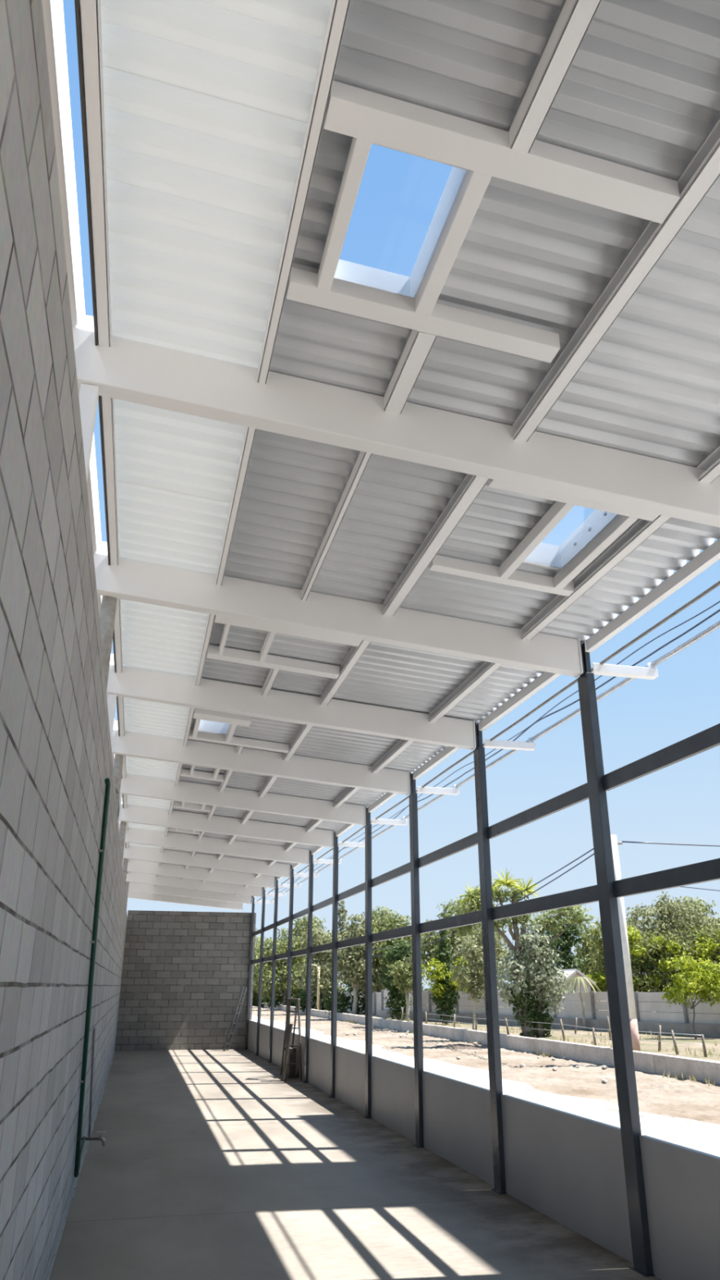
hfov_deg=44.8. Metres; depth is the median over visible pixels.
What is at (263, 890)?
steel column
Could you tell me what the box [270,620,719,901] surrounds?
cable
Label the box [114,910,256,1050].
wall
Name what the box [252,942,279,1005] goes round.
broad tree
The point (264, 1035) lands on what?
panel
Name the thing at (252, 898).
steel column
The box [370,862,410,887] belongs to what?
window rail
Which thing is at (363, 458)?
purlin
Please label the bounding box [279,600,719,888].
cable
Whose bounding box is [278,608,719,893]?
cable
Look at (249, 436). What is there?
roof purlin
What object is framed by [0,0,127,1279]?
wall
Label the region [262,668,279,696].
purlin
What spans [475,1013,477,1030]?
stake
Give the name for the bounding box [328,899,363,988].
broad tree
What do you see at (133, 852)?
roof beam
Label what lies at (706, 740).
window rail
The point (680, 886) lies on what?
overhead wire
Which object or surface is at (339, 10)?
purlin
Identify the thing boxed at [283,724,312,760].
purlin
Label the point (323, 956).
broad tree
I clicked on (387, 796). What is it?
eave purlin
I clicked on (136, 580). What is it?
roof beam
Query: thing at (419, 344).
purlin
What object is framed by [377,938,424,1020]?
tree
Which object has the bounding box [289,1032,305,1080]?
panel
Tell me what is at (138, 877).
roof beam
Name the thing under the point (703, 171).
roof purlin
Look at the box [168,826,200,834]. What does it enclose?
frame
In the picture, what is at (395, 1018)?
dry grass
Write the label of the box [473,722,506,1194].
steel column
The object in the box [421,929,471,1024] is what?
leafy tree
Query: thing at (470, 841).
window rail
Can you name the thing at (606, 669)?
bracket
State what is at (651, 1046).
garden
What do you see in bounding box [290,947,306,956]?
window rail
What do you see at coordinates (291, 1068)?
wooden crate
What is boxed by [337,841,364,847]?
bracket
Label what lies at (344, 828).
eave purlin
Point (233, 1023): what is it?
ladder
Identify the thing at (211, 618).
roof purlin
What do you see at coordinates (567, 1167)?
panel
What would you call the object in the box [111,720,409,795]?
roof beam
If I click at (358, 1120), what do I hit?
trim
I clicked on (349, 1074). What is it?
panel
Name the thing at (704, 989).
tree
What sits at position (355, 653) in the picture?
purlin
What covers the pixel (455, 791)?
bracket
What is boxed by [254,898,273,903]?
bracket
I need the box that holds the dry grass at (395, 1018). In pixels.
[303,1013,719,1085]
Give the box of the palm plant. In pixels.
[564,976,600,1030]
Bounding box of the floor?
[48,1048,661,1279]
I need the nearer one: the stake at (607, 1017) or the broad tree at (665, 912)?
the stake at (607, 1017)
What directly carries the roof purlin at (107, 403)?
attached to the ceiling
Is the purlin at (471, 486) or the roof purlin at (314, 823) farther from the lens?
the roof purlin at (314, 823)
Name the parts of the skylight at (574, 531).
pane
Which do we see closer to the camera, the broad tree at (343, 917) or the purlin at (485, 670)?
the purlin at (485, 670)
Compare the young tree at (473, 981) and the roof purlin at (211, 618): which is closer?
the roof purlin at (211, 618)
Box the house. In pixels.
[534,968,596,1018]
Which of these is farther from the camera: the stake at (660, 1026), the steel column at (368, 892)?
the stake at (660, 1026)
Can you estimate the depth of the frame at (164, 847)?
18.43 m
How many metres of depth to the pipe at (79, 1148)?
6.68 m
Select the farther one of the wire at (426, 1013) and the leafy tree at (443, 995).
the leafy tree at (443, 995)
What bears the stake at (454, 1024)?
on the garden
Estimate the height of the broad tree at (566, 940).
4.576 m
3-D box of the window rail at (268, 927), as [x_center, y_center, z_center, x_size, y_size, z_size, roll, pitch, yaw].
[-2.324,7.407,22.503,0.038,0.114,2.196,5,-22,-13]
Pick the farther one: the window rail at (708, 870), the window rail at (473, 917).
the window rail at (473, 917)
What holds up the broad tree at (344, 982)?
on the garden
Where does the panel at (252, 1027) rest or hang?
on the floor
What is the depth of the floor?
7.21 m
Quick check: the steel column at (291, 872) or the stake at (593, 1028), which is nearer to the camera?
the steel column at (291, 872)
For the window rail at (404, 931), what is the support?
attached to the steel column at (368, 892)
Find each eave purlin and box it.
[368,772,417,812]
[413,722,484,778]
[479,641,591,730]
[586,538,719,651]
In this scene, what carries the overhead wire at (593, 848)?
attached to the utility pole at (628, 978)
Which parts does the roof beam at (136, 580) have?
plate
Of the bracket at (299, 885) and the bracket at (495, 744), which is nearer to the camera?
the bracket at (495, 744)
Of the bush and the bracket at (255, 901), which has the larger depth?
the bush
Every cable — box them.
[257,580,719,901]
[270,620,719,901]
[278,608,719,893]
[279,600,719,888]
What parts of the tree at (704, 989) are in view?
crown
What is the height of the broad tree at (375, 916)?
7.310 m
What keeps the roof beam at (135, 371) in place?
on the wall post at (88, 397)
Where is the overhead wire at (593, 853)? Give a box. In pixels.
[330,853,594,956]
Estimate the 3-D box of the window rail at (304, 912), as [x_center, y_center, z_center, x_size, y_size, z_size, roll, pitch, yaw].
[-1.222,5.724,18.254,0.038,0.114,2.196,5,-22,-13]
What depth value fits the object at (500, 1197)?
6.91 m
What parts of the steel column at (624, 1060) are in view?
plate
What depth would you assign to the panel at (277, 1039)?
19.58 m
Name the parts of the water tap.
spout, handle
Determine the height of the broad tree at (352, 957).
5.386 m
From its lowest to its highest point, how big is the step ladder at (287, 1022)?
1.436 m
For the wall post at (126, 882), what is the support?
on the wall at (56, 759)
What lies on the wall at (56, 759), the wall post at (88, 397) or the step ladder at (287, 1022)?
the wall post at (88, 397)
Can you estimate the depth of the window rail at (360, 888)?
13.99 m
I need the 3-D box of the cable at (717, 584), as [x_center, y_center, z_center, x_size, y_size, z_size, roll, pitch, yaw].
[0.339,2.574,12.899,0.026,0.035,30.000,5,-22,-13]
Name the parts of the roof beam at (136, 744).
plate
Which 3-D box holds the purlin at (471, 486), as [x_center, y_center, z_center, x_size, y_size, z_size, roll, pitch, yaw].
[0.474,-0.628,5.575,0.085,0.088,2.251,5,-22,-13]
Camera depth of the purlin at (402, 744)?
10.29 m
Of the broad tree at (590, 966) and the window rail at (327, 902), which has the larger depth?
the broad tree at (590, 966)
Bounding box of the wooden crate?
[286,1047,297,1078]
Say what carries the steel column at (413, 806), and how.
on the floor
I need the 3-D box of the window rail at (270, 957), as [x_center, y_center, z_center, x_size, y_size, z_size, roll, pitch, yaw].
[-2.325,8.117,22.222,0.038,0.114,2.196,5,-22,-13]
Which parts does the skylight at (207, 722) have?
pane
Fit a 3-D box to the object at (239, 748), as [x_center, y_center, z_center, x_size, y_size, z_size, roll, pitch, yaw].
[-1.452,1.296,10.578,0.055,0.088,0.329,5,-22,-13]
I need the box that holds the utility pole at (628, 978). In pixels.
[610,834,640,1051]
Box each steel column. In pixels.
[244,895,254,1049]
[255,886,265,1055]
[267,876,278,1062]
[284,864,293,1051]
[302,849,313,1083]
[328,831,338,1097]
[363,806,372,1118]
[408,772,424,1147]
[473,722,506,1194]
[577,641,654,1276]
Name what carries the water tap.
attached to the wall at (56, 759)
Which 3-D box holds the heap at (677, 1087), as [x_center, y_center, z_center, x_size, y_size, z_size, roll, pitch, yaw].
[5.720,7.881,15.401,1.400,0.076,2.400,5,-22,-13]
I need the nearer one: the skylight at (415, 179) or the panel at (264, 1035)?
the skylight at (415, 179)
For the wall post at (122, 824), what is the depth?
14.63 m
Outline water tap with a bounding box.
[80,1131,106,1146]
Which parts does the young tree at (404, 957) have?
crown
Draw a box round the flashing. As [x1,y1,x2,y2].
[74,0,127,873]
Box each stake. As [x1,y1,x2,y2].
[453,1013,455,1027]
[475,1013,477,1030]
[505,1017,509,1034]
[560,1018,565,1041]
[574,1017,577,1034]
[591,1027,596,1045]
[606,1016,612,1039]
[657,1025,661,1051]
[671,1030,679,1054]
[701,1034,707,1057]
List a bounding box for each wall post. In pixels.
[78,383,98,481]
[99,595,116,690]
[106,693,116,742]
[113,754,123,810]
[118,792,122,827]
[119,821,126,862]
[122,857,128,888]
[124,881,128,906]
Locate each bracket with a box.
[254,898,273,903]
[265,893,285,896]
[277,883,301,887]
[293,871,319,876]
[313,858,341,863]
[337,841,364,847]
[370,816,407,825]
[416,784,459,795]
[483,737,535,751]
[591,662,658,679]
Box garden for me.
[262,1001,719,1062]
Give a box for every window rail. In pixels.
[251,958,259,964]
[252,928,261,936]
[262,955,272,962]
[263,923,273,932]
[275,916,288,926]
[275,952,288,959]
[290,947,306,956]
[292,907,307,919]
[311,897,332,911]
[311,942,332,953]
[336,935,364,948]
[337,882,364,901]
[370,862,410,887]
[370,925,411,942]
[417,831,478,868]
[418,910,481,933]
[487,782,589,839]
[491,884,599,919]
[602,723,719,791]
[613,857,719,897]
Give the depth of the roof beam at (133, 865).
21.38 m
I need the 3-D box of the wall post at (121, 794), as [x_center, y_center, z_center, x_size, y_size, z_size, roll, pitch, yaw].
[-3.456,2.550,12.405,0.078,0.745,0.070,5,-22,-13]
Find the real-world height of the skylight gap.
0.230 m
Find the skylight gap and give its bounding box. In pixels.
[41,0,119,826]
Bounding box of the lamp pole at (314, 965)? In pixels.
[311,964,319,1009]
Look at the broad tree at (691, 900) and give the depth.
49.26 m
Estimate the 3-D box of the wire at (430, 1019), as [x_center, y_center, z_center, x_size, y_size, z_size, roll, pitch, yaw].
[4.652,11.529,25.940,0.617,0.010,16.628,6,-22,-16]
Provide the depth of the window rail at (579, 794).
7.49 m
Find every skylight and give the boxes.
[188,707,288,752]
[285,80,680,362]
[429,478,659,596]
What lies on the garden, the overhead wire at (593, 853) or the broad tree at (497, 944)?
the broad tree at (497, 944)
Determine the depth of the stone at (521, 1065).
19.22 m
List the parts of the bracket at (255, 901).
arm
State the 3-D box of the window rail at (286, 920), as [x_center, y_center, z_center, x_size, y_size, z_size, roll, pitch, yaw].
[-1.773,6.566,20.379,0.038,0.114,2.196,5,-22,-13]
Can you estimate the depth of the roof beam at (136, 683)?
8.61 m
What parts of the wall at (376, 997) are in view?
post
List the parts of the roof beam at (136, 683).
plate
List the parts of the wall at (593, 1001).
post, post, post, panel, post, post, post, post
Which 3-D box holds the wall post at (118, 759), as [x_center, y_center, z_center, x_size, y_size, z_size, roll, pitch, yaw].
[-2.894,1.701,10.369,0.104,0.825,0.101,5,-22,-13]
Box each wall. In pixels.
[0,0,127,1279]
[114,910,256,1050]
[263,1003,719,1084]
[274,990,390,1015]
[379,989,719,1038]
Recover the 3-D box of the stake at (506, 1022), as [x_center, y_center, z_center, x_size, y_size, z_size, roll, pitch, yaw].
[4.542,11.946,26.904,0.133,0.544,0.065,-17,-28,37]
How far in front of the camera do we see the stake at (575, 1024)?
27.45 m
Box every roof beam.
[71,314,719,527]
[93,541,583,677]
[106,653,475,750]
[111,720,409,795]
[119,796,333,848]
[119,826,309,864]
[120,773,365,826]
[123,844,289,877]
[125,871,262,897]
[126,858,275,888]
[127,890,242,910]
[128,882,251,904]
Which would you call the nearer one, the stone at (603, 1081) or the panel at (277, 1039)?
the stone at (603, 1081)
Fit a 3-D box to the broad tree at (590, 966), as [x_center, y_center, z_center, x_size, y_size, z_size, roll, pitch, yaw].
[12.601,17.899,47.236,2.989,5.028,3.896,-10,-24,23]
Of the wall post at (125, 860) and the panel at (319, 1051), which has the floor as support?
the panel at (319, 1051)
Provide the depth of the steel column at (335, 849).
14.61 m
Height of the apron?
0.001 m
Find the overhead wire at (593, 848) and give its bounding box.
[359,848,593,951]
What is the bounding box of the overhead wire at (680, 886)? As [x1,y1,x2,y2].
[680,886,719,891]
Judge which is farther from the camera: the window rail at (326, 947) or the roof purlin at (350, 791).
the window rail at (326, 947)
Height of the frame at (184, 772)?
0.136 m
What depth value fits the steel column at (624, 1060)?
6.02 m
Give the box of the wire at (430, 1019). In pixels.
[430,1018,702,1044]
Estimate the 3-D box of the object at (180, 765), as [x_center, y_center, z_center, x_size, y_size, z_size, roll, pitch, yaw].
[-2.415,1.685,11.712,0.043,0.088,2.251,5,-22,-13]
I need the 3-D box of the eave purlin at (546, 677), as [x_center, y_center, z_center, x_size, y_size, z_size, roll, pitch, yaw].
[1.534,0.471,7.962,0.056,0.089,2.335,5,-22,-13]
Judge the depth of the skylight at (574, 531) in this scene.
5.49 m
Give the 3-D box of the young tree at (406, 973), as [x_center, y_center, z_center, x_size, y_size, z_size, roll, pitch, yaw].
[1.954,14.465,35.952,1.729,2.535,1.415,10,-24,-24]
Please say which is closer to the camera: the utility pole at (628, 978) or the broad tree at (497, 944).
the utility pole at (628, 978)
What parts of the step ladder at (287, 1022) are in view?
leg, leg, leg, leg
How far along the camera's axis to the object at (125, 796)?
14.20 m
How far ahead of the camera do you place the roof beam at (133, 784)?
12.87 m
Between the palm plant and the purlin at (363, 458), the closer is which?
the purlin at (363, 458)
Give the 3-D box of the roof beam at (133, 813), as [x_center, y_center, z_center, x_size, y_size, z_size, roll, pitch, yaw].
[-2.337,3.145,15.055,3.815,0.716,0.124,5,-22,-13]
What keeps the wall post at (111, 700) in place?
on the wall at (56, 759)
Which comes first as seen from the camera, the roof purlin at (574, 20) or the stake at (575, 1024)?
the roof purlin at (574, 20)
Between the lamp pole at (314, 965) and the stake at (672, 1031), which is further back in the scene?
the lamp pole at (314, 965)
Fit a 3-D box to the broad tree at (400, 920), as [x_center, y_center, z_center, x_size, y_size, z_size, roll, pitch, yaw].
[2.108,17.664,47.792,4.329,5.586,3.321,5,-22,-13]
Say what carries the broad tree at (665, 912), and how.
on the garden
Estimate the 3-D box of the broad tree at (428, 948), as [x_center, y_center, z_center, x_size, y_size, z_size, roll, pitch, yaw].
[5.332,16.505,45.290,6.154,6.092,3.243,5,-22,-13]
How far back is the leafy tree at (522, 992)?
26.71 m
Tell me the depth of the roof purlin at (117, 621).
7.53 m
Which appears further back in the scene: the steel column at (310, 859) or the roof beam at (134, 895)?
the roof beam at (134, 895)
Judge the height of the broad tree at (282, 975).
5.211 m
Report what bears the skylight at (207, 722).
hanging from the ceiling
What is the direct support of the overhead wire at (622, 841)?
attached to the utility pole at (628, 978)
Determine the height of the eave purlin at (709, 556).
0.089 m
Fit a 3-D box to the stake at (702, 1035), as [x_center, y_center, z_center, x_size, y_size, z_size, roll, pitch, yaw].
[7.327,8.667,18.574,0.065,0.508,0.146,-13,-25,30]
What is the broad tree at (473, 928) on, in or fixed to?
on the garden
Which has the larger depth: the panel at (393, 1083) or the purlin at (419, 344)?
the panel at (393, 1083)
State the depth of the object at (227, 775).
12.12 m
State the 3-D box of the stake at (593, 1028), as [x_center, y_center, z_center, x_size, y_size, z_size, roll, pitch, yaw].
[5.770,9.806,21.464,0.097,0.512,0.070,5,-22,-13]
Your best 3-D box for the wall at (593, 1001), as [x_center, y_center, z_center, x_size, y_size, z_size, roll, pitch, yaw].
[8.079,12.855,30.276,0.258,1.261,27.931,12,-25,-28]
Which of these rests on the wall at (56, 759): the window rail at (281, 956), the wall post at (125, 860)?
the wall post at (125, 860)
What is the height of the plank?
0.974 m
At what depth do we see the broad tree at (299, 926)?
84.54 m
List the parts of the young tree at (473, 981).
crown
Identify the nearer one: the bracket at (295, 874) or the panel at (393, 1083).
the panel at (393, 1083)
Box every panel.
[247,1019,257,1053]
[257,1022,270,1060]
[271,1026,284,1067]
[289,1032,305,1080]
[307,1037,330,1094]
[334,1045,364,1114]
[371,1056,415,1142]
[422,1071,494,1186]
[501,1094,633,1263]
[639,1135,719,1279]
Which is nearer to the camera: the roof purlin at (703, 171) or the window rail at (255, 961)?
the roof purlin at (703, 171)
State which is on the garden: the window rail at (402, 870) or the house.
the house
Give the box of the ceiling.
[100,0,719,876]
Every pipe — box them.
[73,777,110,1177]
[88,1027,95,1137]
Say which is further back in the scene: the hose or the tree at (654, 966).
the tree at (654, 966)
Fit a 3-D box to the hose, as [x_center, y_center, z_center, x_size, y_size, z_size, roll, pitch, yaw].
[-2.885,1.945,10.322,0.044,0.338,3.011,5,-22,-13]
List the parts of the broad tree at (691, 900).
crown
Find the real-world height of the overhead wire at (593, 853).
1.823 m
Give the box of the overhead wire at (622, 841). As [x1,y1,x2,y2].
[622,840,719,846]
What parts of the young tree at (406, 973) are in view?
crown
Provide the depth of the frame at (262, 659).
7.66 m
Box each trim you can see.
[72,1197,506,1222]
[110,1120,361,1128]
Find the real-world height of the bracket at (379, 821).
0.125 m
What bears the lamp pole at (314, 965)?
on the garden
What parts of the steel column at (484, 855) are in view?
plate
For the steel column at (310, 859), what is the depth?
16.74 m
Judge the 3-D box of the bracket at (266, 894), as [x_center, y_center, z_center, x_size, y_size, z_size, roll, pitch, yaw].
[-2.312,6.957,23.949,0.568,0.125,0.080,5,-22,-13]
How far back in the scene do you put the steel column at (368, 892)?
12.46 m
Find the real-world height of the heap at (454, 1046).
0.114 m
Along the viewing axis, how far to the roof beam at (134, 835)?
17.12 m
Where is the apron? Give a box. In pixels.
[251,1014,719,1156]
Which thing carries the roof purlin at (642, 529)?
attached to the ceiling
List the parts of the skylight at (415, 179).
pane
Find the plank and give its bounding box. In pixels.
[280,1023,293,1080]
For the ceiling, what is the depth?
3.86 m
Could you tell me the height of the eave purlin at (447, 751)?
0.089 m
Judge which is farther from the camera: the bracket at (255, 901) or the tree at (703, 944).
the tree at (703, 944)
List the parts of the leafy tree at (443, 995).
crown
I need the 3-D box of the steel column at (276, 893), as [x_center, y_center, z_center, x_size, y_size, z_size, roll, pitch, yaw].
[-2.095,7.876,21.077,0.096,4.190,0.195,5,-22,-13]
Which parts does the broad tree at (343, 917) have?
crown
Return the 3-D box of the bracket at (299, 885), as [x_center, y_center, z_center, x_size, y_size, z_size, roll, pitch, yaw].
[-1.761,6.115,21.825,0.568,0.125,0.080,5,-22,-13]
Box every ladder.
[222,987,247,1051]
[280,998,302,1080]
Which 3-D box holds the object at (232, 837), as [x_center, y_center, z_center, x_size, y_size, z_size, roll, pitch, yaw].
[-2.304,3.576,16.193,0.070,0.088,2.251,5,-22,-13]
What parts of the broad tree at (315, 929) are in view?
crown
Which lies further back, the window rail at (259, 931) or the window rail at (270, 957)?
the window rail at (259, 931)
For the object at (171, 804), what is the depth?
14.25 m
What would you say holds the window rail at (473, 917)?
attached to the steel column at (413, 806)
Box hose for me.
[115,787,119,818]
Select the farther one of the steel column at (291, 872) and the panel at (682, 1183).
the steel column at (291, 872)
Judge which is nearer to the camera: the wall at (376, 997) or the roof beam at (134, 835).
the roof beam at (134, 835)
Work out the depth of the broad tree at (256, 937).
86.88 m
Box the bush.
[581,917,648,1001]
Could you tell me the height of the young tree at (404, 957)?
2.856 m
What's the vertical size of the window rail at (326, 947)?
0.114 m
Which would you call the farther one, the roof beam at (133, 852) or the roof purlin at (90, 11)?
the roof beam at (133, 852)
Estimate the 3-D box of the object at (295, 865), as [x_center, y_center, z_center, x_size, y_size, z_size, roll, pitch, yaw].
[-1.221,4.679,18.585,0.056,0.089,2.335,5,-22,-13]
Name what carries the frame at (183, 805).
attached to the ceiling
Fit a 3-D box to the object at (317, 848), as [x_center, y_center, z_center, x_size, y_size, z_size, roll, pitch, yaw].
[-0.670,3.837,16.460,0.056,0.089,2.335,5,-22,-13]
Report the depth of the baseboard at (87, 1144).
7.76 m
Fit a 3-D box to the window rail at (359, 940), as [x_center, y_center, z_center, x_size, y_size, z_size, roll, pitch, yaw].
[-0.120,4.750,13.724,0.038,0.114,2.196,5,-22,-13]
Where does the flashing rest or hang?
attached to the ceiling
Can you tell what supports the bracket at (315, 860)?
attached to the steel column at (310, 859)
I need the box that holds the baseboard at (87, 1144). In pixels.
[47,1050,115,1279]
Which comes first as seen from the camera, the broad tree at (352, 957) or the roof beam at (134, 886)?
the roof beam at (134, 886)
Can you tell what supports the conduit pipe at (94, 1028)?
attached to the wall at (56, 759)
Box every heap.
[430,1043,484,1049]
[644,1081,719,1094]
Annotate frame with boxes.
[164,847,192,852]
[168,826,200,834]
[173,801,210,812]
[180,764,224,782]
[206,615,362,679]
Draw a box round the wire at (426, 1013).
[426,1013,701,1035]
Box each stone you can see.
[519,1063,525,1067]
[601,1079,607,1083]
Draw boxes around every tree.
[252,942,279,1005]
[253,936,315,1008]
[254,927,264,999]
[270,914,337,989]
[292,927,330,1005]
[292,927,348,1012]
[322,912,386,1017]
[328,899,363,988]
[340,944,373,991]
[346,906,408,991]
[363,910,431,997]
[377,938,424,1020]
[385,958,427,1021]
[399,951,422,1012]
[406,897,513,1013]
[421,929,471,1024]
[425,928,474,991]
[447,867,599,1037]
[448,924,508,999]
[448,939,496,1030]
[528,913,589,975]
[568,922,604,1010]
[626,890,719,973]
[626,928,693,1013]
[644,895,719,1013]
[660,951,719,1039]
[666,922,719,1024]
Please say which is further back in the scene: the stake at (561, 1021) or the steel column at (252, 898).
the steel column at (252, 898)
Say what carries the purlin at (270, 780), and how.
attached to the ceiling
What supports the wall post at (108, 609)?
on the wall at (56, 759)
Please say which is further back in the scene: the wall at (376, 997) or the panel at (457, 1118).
the wall at (376, 997)
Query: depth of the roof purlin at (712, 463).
4.60 m
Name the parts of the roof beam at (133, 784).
plate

